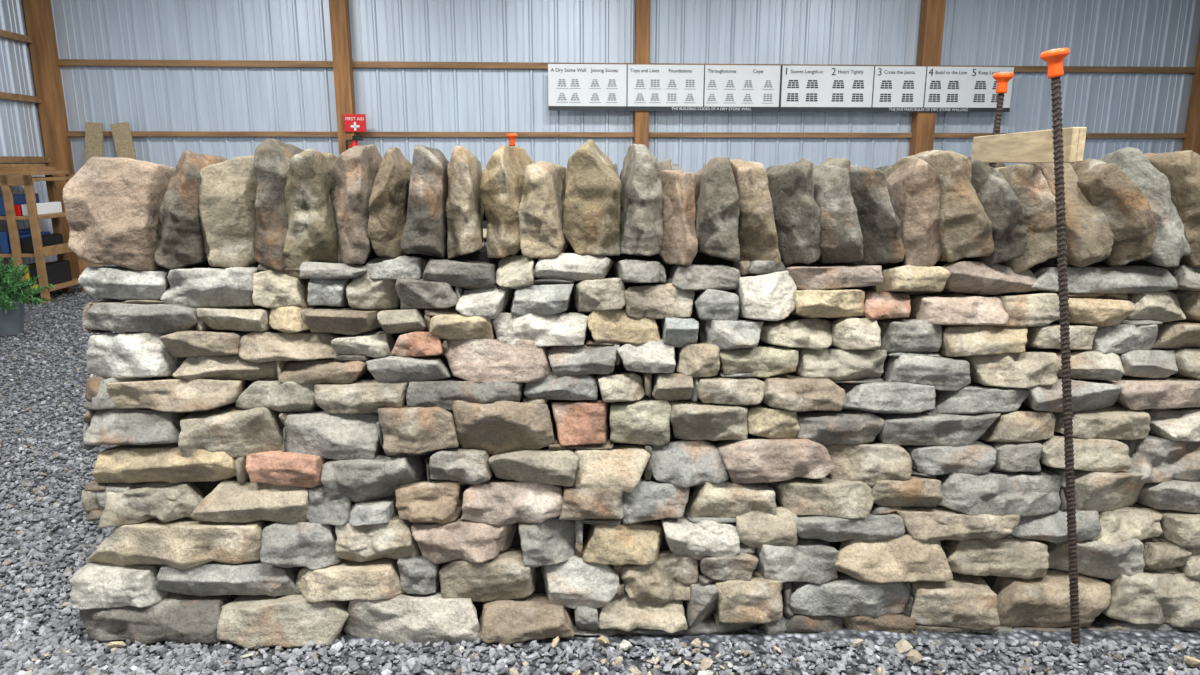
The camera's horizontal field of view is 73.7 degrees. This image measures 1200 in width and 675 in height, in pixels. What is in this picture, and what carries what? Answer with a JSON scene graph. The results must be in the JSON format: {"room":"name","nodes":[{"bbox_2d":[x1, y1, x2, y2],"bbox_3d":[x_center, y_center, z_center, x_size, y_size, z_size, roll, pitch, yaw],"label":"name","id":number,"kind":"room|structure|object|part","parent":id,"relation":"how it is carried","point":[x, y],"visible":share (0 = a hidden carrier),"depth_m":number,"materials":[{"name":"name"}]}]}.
{"room":"stone walling workshop","nodes":[
{"label":"stone walling workshop","id":0,"kind":"room"},
{"bbox_2d":[0,0,56,268],"bbox_3d":[-6.096,-1.440,3.953,0.054,4.000,11.085,-1,13,-3],"label":"wall","id":1,"kind":"structure","parent":0,"point":[20,125],"depth_m":8.78,"materials":[{"name":"grey metal"}]},
{"bbox_2d":[0,29,49,162],"bbox_3d":[-6.063,-1.636,4.355,0.054,1.370,9.950,-1,13,-3],"label":"trim","id":2,"kind":"structure","parent":1,"relation":"attached to","point":[4,34],"depth_m":8.70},
{"bbox_2d":[0,285,1199,674],"bbox_3d":[0.000,0.702,3.997,18.000,0.200,15.500,0,12,0],"label":"floor","id":3,"kind":"structure","parent":0,"point":[756,634],"depth_m":2.48,"materials":[{"name":"grey gravel"}]},
{"bbox_2d":[0,257,55,336],"bbox_3d":[-5.074,-0.344,6.707,0.820,0.668,0.719,7,14,29],"label":"potted plant","id":4,"kind":"object","parent":3,"relation":"on","point":[13,293],"visible":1,"depth_m":6.73,"materials":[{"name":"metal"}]},
{"bbox_2d":[0,164,86,303],"bbox_3d":[-5.971,-1.115,8.470,0.516,1.410,0.775,-1,13,-3],"label":"storage shelf","id":5,"kind":"object","parent":3,"relation":"on","point":[15,243],"visible":0.8,"depth_m":8.21,"materials":[{"name":"brown wood"}]},
{"bbox_2d":[23,0,79,284],"bbox_3d":[-6.274,-2.596,9.168,0.210,4.000,0.170,-1,13,-3],"label":"timber post","id":6,"kind":"object","parent":3,"relation":"on","point":[39,20],"visible":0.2,"depth_m":9.07,"materials":[{"name":"brown wood"}]},
{"bbox_2d":[85,122,102,266],"bbox_3d":[-5.864,-1.538,9.278,0.161,1.870,0.370,10,16,37],"label":"plank","id":7,"kind":"object","parent":3,"relation":"on","point":[93,131],"visible":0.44,"depth_m":9.17,"materials":[{"name":"beige wood"}]},
{"bbox_2d":[110,122,136,159],"bbox_3d":[-5.380,-1.545,9.306,0.488,1.871,0.137,7,14,28],"label":"plank","id":8,"kind":"object","parent":3,"relation":"on","point":[121,132],"visible":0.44,"depth_m":9.19,"materials":[{"name":"beige wood"}]},
{"bbox_2d":[329,0,357,154],"bbox_3d":[-2.970,-2.638,9.359,0.186,4.000,0.170,-1,13,-3],"label":"timber post","id":9,"kind":"object","parent":3,"relation":"on","point":[338,9],"visible":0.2,"depth_m":9.18,"materials":[{"name":"brown wood"}]},
{"bbox_2d":[345,136,363,149],"bbox_3d":[-2.836,-2.101,9.300,0.181,0.475,0.172,10,16,39],"label":"fire extinguisher","id":10,"kind":"object","parent":9,"relation":"attached to","point":[354,140],"visible":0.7,"depth_m":9.24,"materials":[{"name":"red metal"}]},
{"bbox_3d":[-2.796,-2.296,9.256,0.130,0.075,0.040,-1,13,-3],"label":"valve handle","id":11,"kind":"part","parent":10,"relation":"part of","materials":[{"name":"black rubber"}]},
{"bbox_2d":[343,114,366,131],"bbox_3d":[-2.845,-2.491,9.291,0.250,0.200,0.017,-1,13,-3],"label":"sign","id":12,"kind":"object","parent":9,"relation":"attached to","point":[352,122],"visible":1,"depth_m":9.29,"materials":[{"name":"red plastic"}]},
{"bbox_2d":[483,218,487,245],"bbox_3d":[1.380,-0.267,5.433,4.420,1.070,0.420,0,13,-1],"label":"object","id":13,"kind":"object","parent":3,"relation":"on","point":[485,221],"visible":0.02,"depth_m":5.07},
{"bbox_2d":[506,134,517,145],"bbox_3d":[-0.470,-0.302,4.440,0.060,1.607,0.060,0,12,0],"label":"stake","id":14,"kind":"object","parent":3,"relation":"on","point":[511,137],"visible":0.07,"depth_m":4.26,"materials":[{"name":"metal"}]},
{"bbox_2d":[0,286,1199,674],"bbox_3d":[-1.598,0.208,5.705,9.030,0.053,8.178,0,12,0],"label":"gravel","id":15,"kind":"object","parent":3,"relation":"on","point":[67,658],"visible":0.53,"depth_m":2.42,"materials":[{"name":"grey gravel"}]},
{"bbox_2d":[106,636,1199,674],"bbox_3d":[0.204,0.938,2.349,3.370,0.049,0.203,0,12,0],"label":"chips","id":16,"kind":"object","parent":15,"relation":"on","point":[903,646],"visible":1,"depth_m":2.35,"materials":[{"name":"grey stone"}]},
{"bbox_2d":[70,253,1199,648],"bbox_3d":[0.652,0.304,2.733,4.571,1.225,0.906,0,12,0],"label":"stones","id":17,"kind":"object","parent":3,"relation":"on","point":[171,564],"visible":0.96,"depth_m":2.45,"materials":[{"name":"stone"}]},
{"bbox_2d":[63,138,1199,278],"bbox_3d":[0.449,-0.408,2.545,4.033,0.435,0.490,0,12,0],"label":"coping stones","id":18,"kind":"object","parent":17,"relation":"on","point":[278,207],"visible":0.98,"depth_m":2.39,"materials":[{"name":"stone"}]},
{"bbox_2d":[634,0,649,147],"bbox_3d":[0.495,-2.683,9.560,0.161,4.000,0.170,-1,13,-3],"label":"timber post","id":19,"kind":"object","parent":3,"relation":"on","point":[642,7],"visible":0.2,"depth_m":9.33,"materials":[{"name":"brown wood"}]},
{"bbox_2d":[152,246,1196,621],"bbox_3d":[0.706,0.278,2.741,4.305,1.170,0.560,0,13,-1],"label":"filling","id":20,"kind":"object","parent":3,"relation":"on","point":[206,487],"visible":0.02,"depth_m":2.54,"materials":[{"name":"grey stone"}]},
{"bbox_2d":[909,0,945,155],"bbox_3d":[3.956,-2.727,9.761,0.223,4.000,0.170,-1,13,-3],"label":"timber post","id":21,"kind":"object","parent":3,"relation":"on","point":[932,16],"visible":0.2,"depth_m":9.54,"materials":[{"name":"brown wood"}]},
{"bbox_2d":[548,64,1013,111],"bbox_3d":[2.182,-2.953,9.491,5.580,0.520,0.011,-1,13,-3],"label":"banner","id":22,"kind":"object","parent":21,"relation":"attached to","point":[571,87],"visible":1,"depth_m":9.48,"materials":[{"name":"white plastic"}]},
{"bbox_2d":[989,72,1013,167],"bbox_3d":[1.434,-0.084,3.072,0.068,1.776,0.145,0,13,-1],"label":"stake","id":23,"kind":"object","parent":3,"relation":"on","point":[1002,78],"visible":0.13,"depth_m":2.86,"materials":[{"name":"metal"}]},
{"bbox_2d":[1040,48,1080,646],"bbox_3d":[1.319,0.099,2.291,0.309,1.758,0.068,1,13,2],"label":"stake","id":24,"kind":"object","parent":3,"relation":"on","point":[1054,58],"visible":1,"depth_m":2.24,"materials":[{"name":"metal"}]},
{"bbox_2d":[971,127,1086,162],"bbox_3d":[1.342,-0.607,2.562,0.040,0.094,0.837,2,12,7],"label":"board","id":25,"kind":"object","parent":24,"relation":"attached to","point":[1031,146],"visible":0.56,"depth_m":2.45,"materials":[{"name":"brown wood"}]},
{"bbox_2d":[1182,34,1199,154],"bbox_3d":[7.495,-2.773,9.966,0.248,4.000,0.170,-1,13,-3],"label":"timber post","id":26,"kind":"object","parent":3,"relation":"on","point":[1192,127],"visible":0.11,"depth_m":9.94,"materials":[{"name":"brown wood"}]},
{"bbox_2d":[51,0,1199,265],"bbox_3d":[0.714,-2.711,9.689,14.385,4.000,0.054,-1,13,-3],"label":"wall","id":27,"kind":"structure","parent":0,"point":[1108,33],"depth_m":9.52,"materials":[{"name":"grey metal"}]},
{"bbox_2d":[67,131,1186,137],"bbox_3d":[0.611,-2.453,9.685,13.871,0.060,0.059,-1,13,-3],"label":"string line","id":28,"kind":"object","parent":27,"relation":"attached to","point":[69,133],"depth_m":9.67,"materials":[{"name":"brown wood"}]},
{"bbox_2d":[57,59,1196,72],"bbox_3d":[0.611,-3.222,9.514,13.871,0.070,0.059,-1,13,-3],"label":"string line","id":29,"kind":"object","parent":27,"relation":"attached to","point":[61,62],"depth_m":9.33,"materials":[{"name":"brown wood"}]},
{"bbox_2d":[482,157,1072,245],"bbox_3d":[1.392,-0.421,5.292,4.629,1.523,0.673,0,13,-1],"label":"wall stones","id":30,"kind":"structure","parent":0,"point":[842,163],"depth_m":5.13,"materials":[{"name":"stone"}]}
]}

